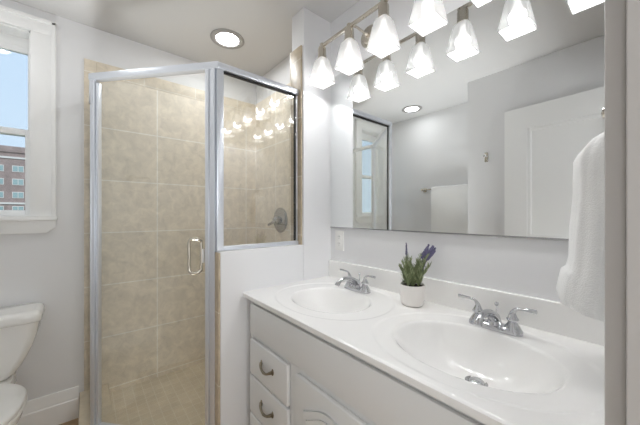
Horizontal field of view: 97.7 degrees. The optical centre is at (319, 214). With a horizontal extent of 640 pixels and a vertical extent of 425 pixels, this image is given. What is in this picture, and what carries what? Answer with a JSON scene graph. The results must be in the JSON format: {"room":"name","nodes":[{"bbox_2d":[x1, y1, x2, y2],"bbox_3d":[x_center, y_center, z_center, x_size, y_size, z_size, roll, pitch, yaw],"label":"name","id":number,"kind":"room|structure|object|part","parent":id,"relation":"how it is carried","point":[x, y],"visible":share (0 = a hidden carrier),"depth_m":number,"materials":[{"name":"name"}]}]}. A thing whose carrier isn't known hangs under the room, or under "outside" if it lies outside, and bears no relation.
{"room":"bathroom","nodes":[
{"label":"bathroom","id":0,"kind":"room"},
{"bbox_2d":[59,418,78,424],"bbox_3d":[-0.222,1.285,0.497,2.200,0.100,3.706,0,0,-40],"label":"floor","id":1,"kind":"structure","parent":0,"point":[74,421],"depth_m":1.66,"materials":[{"name":"brown wood"}]},
{"bbox_2d":[0,303,44,424],"bbox_3d":[-1.507,0.866,1.178,0.444,0.738,0.738,0,0,-40],"label":"toilet","id":2,"kind":"object","parent":1,"relation":"on","point":[19,324],"visible":1,"depth_m":1.38,"materials":[{"name":"white ceramic"}]},
{"bbox_3d":[-1.439,0.815,1.096,0.390,0.028,0.505,0,0,-40],"label":"seat lid","id":3,"kind":"part","parent":2,"relation":"part of","materials":[{"name":"white plastic"}]},
{"bbox_3d":[-1.438,0.837,1.095,0.394,0.016,0.507,0,0,-40],"label":"seat","id":4,"kind":"part","parent":2,"relation":"part of","materials":[{"name":"white ceramic"}]},
{"bbox_3d":[-1.677,0.692,1.382,0.424,0.277,0.199,0,0,-40],"label":"tank","id":5,"kind":"part","parent":2,"relation":"part of","materials":[{"name":"white ceramic"}]},
{"bbox_3d":[-1.675,0.525,1.379,0.444,0.057,0.215,0,0,-40],"label":"tank lid","id":6,"kind":"part","parent":2,"relation":"part of","materials":[{"name":"white ceramic"}]},
{"bbox_2d":[78,384,122,424],"bbox_3d":[-0.981,1.160,1.419,1.121,0.150,0.334,0,0,27],"label":"curb","id":7,"kind":"object","parent":1,"relation":"on","point":[84,400],"visible":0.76,"depth_m":1.57,"materials":[{"name":"tile"}]},
{"bbox_2d":[88,61,298,424],"bbox_3d":[-0.792,0.185,1.503,1.315,1.800,0.370,0,0,6],"label":"shower enclosure","id":8,"kind":"object","parent":7,"relation":"on","point":[214,71],"visible":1,"depth_m":1.36,"materials":[{"name":"silver metal"}]},
{"bbox_3d":[-1.164,0.201,1.437,0.026,1.767,0.032,0,0,-40],"label":"corner post","id":9,"kind":"part","parent":8,"relation":"part of","materials":[{"name":"silver metal"}]},
{"bbox_3d":[-0.839,0.205,1.380,0.606,1.745,0.020,0,0,9],"label":"door frame","id":10,"kind":"part","parent":8,"relation":"part of","materials":[{"name":"silver metal"}]},
{"bbox_3d":[-0.820,-0.698,1.376,0.713,0.034,0.038,0,0,9],"label":"header rail","id":11,"kind":"part","parent":8,"relation":"part of","materials":[{"name":"silver metal"}]},
{"bbox_3d":[-0.586,0.196,1.310,0.066,0.176,0.022,0,0,-17],"label":"door handle","id":12,"kind":"part","parent":8,"relation":"part of","materials":[{"name":"silver metal"}]},
{"bbox_3d":[-0.553,0.198,1.324,0.012,0.065,0.011,0,0,9],"label":"handle mount","id":13,"kind":"part","parent":8,"relation":"part of","materials":[{"name":"white plastic"}]},
{"bbox_3d":[-0.476,-0.255,1.322,0.032,0.856,0.030,0,0,-40],"label":"corner post","id":14,"kind":"part","parent":8,"relation":"part of","materials":[{"name":"silver metal"}]},
{"bbox_3d":[-0.308,-0.698,1.463,0.460,0.033,0.036,0,0,-40],"label":"header rail","id":15,"kind":"part","parent":8,"relation":"part of","materials":[{"name":"silver metal"}]},
{"bbox_2d":[250,301,485,424],"bbox_3d":[0.238,0.816,1.032,0.584,0.838,1.187,0,0,-40],"label":"vanity cabinet","id":16,"kind":"object","parent":1,"relation":"on","point":[298,377],"visible":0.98,"depth_m":0.92,"materials":[{"name":"white paint"}]},
{"bbox_3d":[-0.219,1.010,1.184,0.018,0.181,0.316,0,0,-40],"label":"drawer","id":17,"kind":"part","parent":16,"relation":"part of","materials":[{"name":"white paint"}]},
{"bbox_3d":[-0.231,0.820,1.167,0.026,0.035,0.111,0,0,-40],"label":"handle","id":18,"kind":"part","parent":16,"relation":"part of","materials":[{"name":"grey metal"}]},
{"bbox_3d":[-0.231,0.647,1.167,0.026,0.035,0.111,0,0,-40],"label":"handle","id":19,"kind":"part","parent":16,"relation":"part of","materials":[{"name":"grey metal"}]},
{"bbox_3d":[-0.219,0.826,1.184,0.018,0.166,0.316,0,0,-40],"label":"drawer","id":20,"kind":"part","parent":16,"relation":"part of","materials":[{"name":"white paint"}]},
{"bbox_3d":[-0.219,0.653,1.184,0.018,0.160,0.316,0,0,-40],"label":"drawer","id":21,"kind":"part","parent":16,"relation":"part of","materials":[{"name":"white paint"}]},
{"bbox_3d":[0.027,0.838,0.870,0.009,0.415,0.264,0,0,-40],"label":"raised panel","id":22,"kind":"part","parent":16,"relation":"part of","materials":[{"name":"white paint"}]},
{"bbox_3d":[0.037,0.840,0.878,0.018,0.521,0.374,0,0,-40],"label":"door","id":23,"kind":"part","parent":16,"relation":"part of","materials":[{"name":"white paint"}]},
{"bbox_2d":[243,259,603,424],"bbox_3d":[0.247,0.388,1.049,0.570,0.226,1.248,0,0,-40],"label":"countertop","id":24,"kind":"structure","parent":16,"relation":"on","point":[551,374],"depth_m":0.87,"materials":[{"name":"white stone"}]},
{"bbox_2d":[335,269,375,293],"bbox_3d":[0.161,0.331,1.384,0.191,0.090,0.187,0,0,-2],"label":"sink faucet","id":25,"kind":"object","parent":24,"relation":"on","point":[353,284],"visible":1,"depth_m":1.34,"materials":[{"name":"silver metal"}]},
{"bbox_3d":[0.141,0.332,1.351,0.163,0.068,0.050,0,0,-40],"label":"spout","id":26,"kind":"part","parent":25,"relation":"part of","materials":[{"name":"silver metal"}]},
{"bbox_3d":[0.184,0.367,1.387,0.054,0.018,0.158,0,0,-40],"label":"plate","id":27,"kind":"part","parent":25,"relation":"part of","materials":[{"name":"silver metal"}]},
{"bbox_3d":[0.217,0.339,1.347,0.051,0.058,0.051,0,0,-40],"label":"handle","id":28,"kind":"part","parent":25,"relation":"part of","materials":[{"name":"silver metal"}]},
{"bbox_3d":[0.233,0.307,1.327,0.020,0.041,0.074,0,0,-40],"label":"lever","id":29,"kind":"part","parent":25,"relation":"part of","materials":[{"name":"silver metal"}]},
{"bbox_2d":[398,243,435,306],"bbox_3d":[0.410,0.246,1.163,0.152,0.257,0.098,0,0,-4],"label":"lavender","id":30,"kind":"object","parent":24,"relation":"on","point":[412,291],"visible":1,"depth_m":1.14,"materials":[{"name":"green plant"}]},
{"bbox_2d":[458,294,536,336],"bbox_3d":[0.553,0.331,0.920,0.191,0.090,0.187,0,0,-2],"label":"sink faucet","id":31,"kind":"object","parent":24,"relation":"on","point":[494,323],"visible":1,"depth_m":0.88,"materials":[{"name":"silver metal"}]},
{"bbox_3d":[0.527,0.307,0.982,0.020,0.041,0.074,0,0,-40],"label":"lever","id":32,"kind":"part","parent":31,"relation":"part of","materials":[{"name":"silver metal"}]},
{"bbox_3d":[0.543,0.339,0.962,0.051,0.058,0.051,0,0,-40],"label":"handle","id":33,"kind":"part","parent":31,"relation":"part of","materials":[{"name":"silver metal"}]},
{"bbox_3d":[0.533,0.332,0.887,0.163,0.068,0.050,0,0,-40],"label":"spout","id":34,"kind":"part","parent":31,"relation":"part of","materials":[{"name":"silver metal"}]},
{"bbox_3d":[0.576,0.367,0.923,0.054,0.018,0.158,0,0,-40],"label":"plate","id":35,"kind":"part","parent":31,"relation":"part of","materials":[{"name":"silver metal"}]},
{"bbox_3d":[0.609,0.339,0.884,0.051,0.058,0.051,0,0,-40],"label":"handle","id":36,"kind":"part","parent":31,"relation":"part of","materials":[{"name":"silver metal"}]},
{"bbox_3d":[0.626,0.307,0.864,0.020,0.041,0.074,0,0,-40],"label":"lever","id":37,"kind":"part","parent":31,"relation":"part of","materials":[{"name":"silver metal"}]},
{"bbox_2d":[0,0,255,400],"bbox_3d":[-1.407,0.033,1.838,2.100,2.405,0.130,0,0,-40],"label":"wall","id":38,"kind":"structure","parent":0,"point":[47,268],"depth_m":1.68,"materials":[{"name":"white paint"}]},
{"bbox_2d":[0,5,57,233],"bbox_3d":[-1.812,-0.504,1.476,0.630,1.222,0.165,0,0,-40],"label":"window","id":39,"kind":"structure","parent":38,"relation":"attached to","point":[32,36],"depth_m":1.59,"materials":[{"name":"white paint"}]},
{"bbox_3d":[-1.848,-0.708,1.520,0.391,0.515,0.023,0,0,-40],"label":"sash","id":40,"kind":"part","parent":39,"relation":"part of","materials":[{"name":"white paint"}]},
{"bbox_3d":[-1.831,-0.237,1.500,0.391,0.496,0.025,0,0,-40],"label":"sash","id":41,"kind":"part","parent":39,"relation":"part of","materials":[{"name":"white paint"}]},
{"bbox_3d":[-1.806,0.024,1.468,0.630,0.025,0.145,0,0,-40],"label":"sill","id":42,"kind":"part","parent":39,"relation":"part of","materials":[{"name":"white paint"}]},
{"bbox_2d":[16,386,78,424],"bbox_3d":[-1.749,1.142,1.470,0.726,0.186,0.016,0,0,-40],"label":"baseboard","id":43,"kind":"structure","parent":38,"relation":"attached to","point":[60,407],"depth_m":1.63,"materials":[{"name":"white paint"}]},
{"bbox_2d":[99,81,254,392],"bbox_3d":[-0.985,0.180,2.112,1.100,2.110,0.009,0,0,-40],"label":"tiled wall","id":44,"kind":"structure","parent":38,"relation":"attached to","point":[153,141],"depth_m":1.97,"materials":[{"name":"tile"}]},
{"bbox_2d":[110,362,204,424],"bbox_3d":[-0.697,1.192,1.792,1.051,0.085,0.851,0,0,-40],"label":"floor","id":45,"kind":"structure","parent":0,"point":[177,397],"depth_m":1.73,"materials":[{"name":"tile"}]},
{"bbox_2d":[12,0,359,76],"bbox_3d":[-0.222,-1.220,0.497,2.200,0.100,3.706,0,0,-40],"label":"ceiling","id":46,"kind":"structure","parent":0,"point":[182,28],"depth_m":1.69,"materials":[{"name":"grey paint"}]},
{"bbox_2d":[210,28,243,48],"bbox_3d":[-0.618,-1.165,1.868,0.216,0.008,0.216,0,0,-40],"label":"recessed light","id":47,"kind":"object","parent":46,"relation":"in","point":[224,38],"visible":1,"depth_m":1.85,"materials":[{"name":"grey"}]},
{"bbox_2d":[216,7,330,424],"bbox_3d":[-0.231,0.033,1.539,0.678,2.405,0.117,0,0,-40],"label":"wall","id":48,"kind":"structure","parent":0,"point":[241,270],"depth_m":1.57,"materials":[{"name":"white paint"}]},
{"bbox_2d":[215,252,219,424],"bbox_3d":[-0.496,0.707,1.320,0.009,1.057,0.115,0,0,-40],"label":"trim","id":49,"kind":"structure","parent":48,"relation":"attached to","point":[217,255],"depth_m":1.28,"materials":[{"name":"beige tile"}]},
{"bbox_2d":[290,53,290,240],"bbox_3d":[-0.275,0.138,1.585,0.687,2.195,0.009,0,0,-40],"label":"tiled wall","id":50,"kind":"structure","parent":48,"relation":"attached to","point":[290,53],"depth_m":1.66,"materials":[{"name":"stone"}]},
{"bbox_2d":[291,45,301,244],"bbox_3d":[-0.137,-0.394,1.626,0.009,1.133,0.105,0,0,-40],"label":"trim","id":51,"kind":"structure","parent":48,"relation":"attached to","point":[296,55],"depth_m":1.60,"materials":[{"name":"beige tile"}]},
{"bbox_2d":[400,281,424,306],"bbox_3d":[0.383,0.332,1.161,0.098,0.085,0.098,0,0,-40],"label":"pot","id":52,"kind":"object","parent":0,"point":[412,293],"depth_m":1.12,"materials":[{"name":"white ceramic"}]},
{"bbox_2d":[256,0,568,301],"bbox_3d":[0.584,0.033,1.170,0.100,2.405,3.706,0,0,-40],"label":"wall","id":53,"kind":"structure","parent":0,"point":[523,266],"depth_m":1.16,"materials":[{"name":"white paint"}]},
{"bbox_2d":[255,83,289,242],"bbox_3d":[-0.291,0.138,2.132,0.009,2.195,0.851,0,0,-40],"label":"tiled wall","id":54,"kind":"structure","parent":53,"relation":"attached to","point":[272,116],"depth_m":2.24,"materials":[{"name":"tile"}]},
{"bbox_2d":[268,208,287,232],"bbox_3d":[-0.328,0.045,2.114,0.070,0.192,0.192,0,0,-40],"label":"shower valve","id":55,"kind":"object","parent":54,"relation":"attached to","point":[280,220],"visible":1,"depth_m":2.10,"materials":[{"name":"grey metal"}]},
{"bbox_3d":[-0.350,0.053,2.128,0.055,0.075,0.109,0,0,-40],"label":"handle","id":56,"kind":"part","parent":55,"relation":"part of","materials":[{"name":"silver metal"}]},
{"bbox_2d":[335,230,343,250],"bbox_3d":[0.114,0.155,1.648,0.008,0.116,0.070,0,0,-40],"label":"wall outlet","id":57,"kind":"object","parent":53,"relation":"attached to","point":[339,235],"visible":1,"depth_m":1.64,"materials":[{"name":"white plastic"}]},
{"bbox_2d":[309,0,400,89],"bbox_3d":[0.183,-0.855,1.409,0.208,0.276,0.521,0,0,-40],"label":"vanity light","id":58,"kind":"object","parent":53,"relation":"attached to","point":[380,38],"visible":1,"depth_m":1.35,"materials":[{"name":"white glass"}]},
{"bbox_3d":[0.011,-0.784,1.536,0.107,0.134,0.107,0,0,-40],"label":"lamp shade","id":59,"kind":"part","parent":58,"relation":"part of","materials":[{"name":"white glass"}]},
{"bbox_3d":[0.144,-0.784,1.377,0.107,0.134,0.107,0,0,-40],"label":"lamp shade","id":60,"kind":"part","parent":58,"relation":"part of","materials":[{"name":"white glass"}]},
{"bbox_3d":[0.195,-0.934,1.419,0.138,0.034,0.028,0,0,-40],"label":"arm","id":61,"kind":"part","parent":58,"relation":"part of","materials":[{"name":"silver metal"}]},
{"bbox_3d":[0.277,-0.784,1.218,0.107,0.134,0.107,0,0,-40],"label":"lamp shade","id":62,"kind":"part","parent":58,"relation":"part of","materials":[{"name":"white glass"}]},
{"bbox_2d":[408,0,492,36],"bbox_3d":[0.580,-0.855,0.933,0.208,0.276,0.519,0,0,-40],"label":"vanity light","id":63,"kind":"object","parent":53,"relation":"attached to","point":[427,16],"visible":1,"depth_m":1.05,"materials":[{"name":"white glass"}]},
{"bbox_3d":[0.409,-0.784,1.059,0.107,0.134,0.107,0,0,-40],"label":"lamp shade","id":64,"kind":"part","parent":63,"relation":"part of","materials":[{"name":"white glass"}]},
{"bbox_3d":[0.542,-0.784,0.901,0.107,0.134,0.107,0,0,-40],"label":"lamp shade","id":65,"kind":"part","parent":63,"relation":"part of","materials":[{"name":"white glass"}]},
{"bbox_2d":[329,259,603,345],"bbox_3d":[0.459,0.326,1.225,0.019,0.102,1.248,0,0,-40],"label":"backsplash","id":66,"kind":"structure","parent":53,"relation":"attached to","point":[552,316],"depth_m":1.00,"materials":[{"name":"white stone"}]},
{"bbox_2d":[330,0,603,240],"bbox_3d":[0.454,-0.372,1.241,0.008,0.908,1.211,0,0,-40],"label":"wall mirror","id":67,"kind":"object","parent":53,"relation":"attached to","point":[478,125],"visible":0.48,"depth_m":1.06,"materials":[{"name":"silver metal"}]},
{"bbox_2d":[604,0,639,424],"bbox_3d":[0.113,0.163,0.059,0.863,2.145,0.134,0,0,-40],"label":"door frame","id":68,"kind":"structure","parent":53,"relation":"attached to","point":[614,10],"depth_m":0.34,"materials":[{"name":"grey paint"}]},
{"bbox_2d":[626,0,626,424],"bbox_3d":[0.344,0.033,0.240,1.460,2.405,0.115,0,0,-40],"label":"doorway","id":69,"kind":"structure","parent":53,"relation":"in","point":[626,0],"depth_m":0.33,"materials":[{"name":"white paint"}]},
{"bbox_3d":[0.690,-0.182,0.644,0.148,0.167,0.061,0,0,-40],"label":"towel ring","id":70,"kind":"object","parent":69,"relation":"attached to","visible":0},
{"bbox_2d":[556,132,603,321],"bbox_3d":[0.661,0.027,0.678,0.202,0.436,0.129,0,0,-40],"label":"hand towel","id":71,"kind":"object","parent":70,"relation":"hanging from","point":[580,283],"visible":0.57,"depth_m":0.63,"materials":[{"name":"white fabric"}]},
{"label":"outside","id":72,"kind":"structure","parent":0,"visible":0},
{"bbox_3d":[-53.275,7.335,49.984,160.000,0.200,137.514,0,0,-40],"label":"ground","id":73,"kind":"structure","parent":72,"visible":0},
{"bbox_2d":[0,145,24,209],"bbox_3d":[-62.719,-3.065,61.292,100.400,20.600,12.450,0,0,-40],"label":"building","id":74,"kind":"structure","parent":73,"relation":"on","point":[12,159],"depth_m":55.13,"materials":[{"name":"red brick"}]},
{"bbox_3d":[-60.062,-0.990,55.615,1.400,1.010,0.050,0,0,-40],"label":"pane","id":75,"kind":"part","parent":74,"relation":"part of","materials":[{"name":"grey"}]},
{"bbox_3d":[-60.062,-3.790,55.615,1.400,1.010,0.050,0,0,-40],"label":"pane","id":76,"kind":"part","parent":74,"relation":"part of","materials":[{"name":"grey"}]},
{"bbox_3d":[-60.062,-6.390,55.615,1.400,1.010,0.050,0,0,-40],"label":"pane","id":77,"kind":"part","parent":74,"relation":"part of","materials":[{"name":"grey"}]},
{"bbox_3d":[-60.062,-8.990,55.615,1.400,1.010,0.050,0,0,-40],"label":"pane","id":78,"kind":"part","parent":74,"relation":"part of","materials":[{"name":"grey"}]}
]}

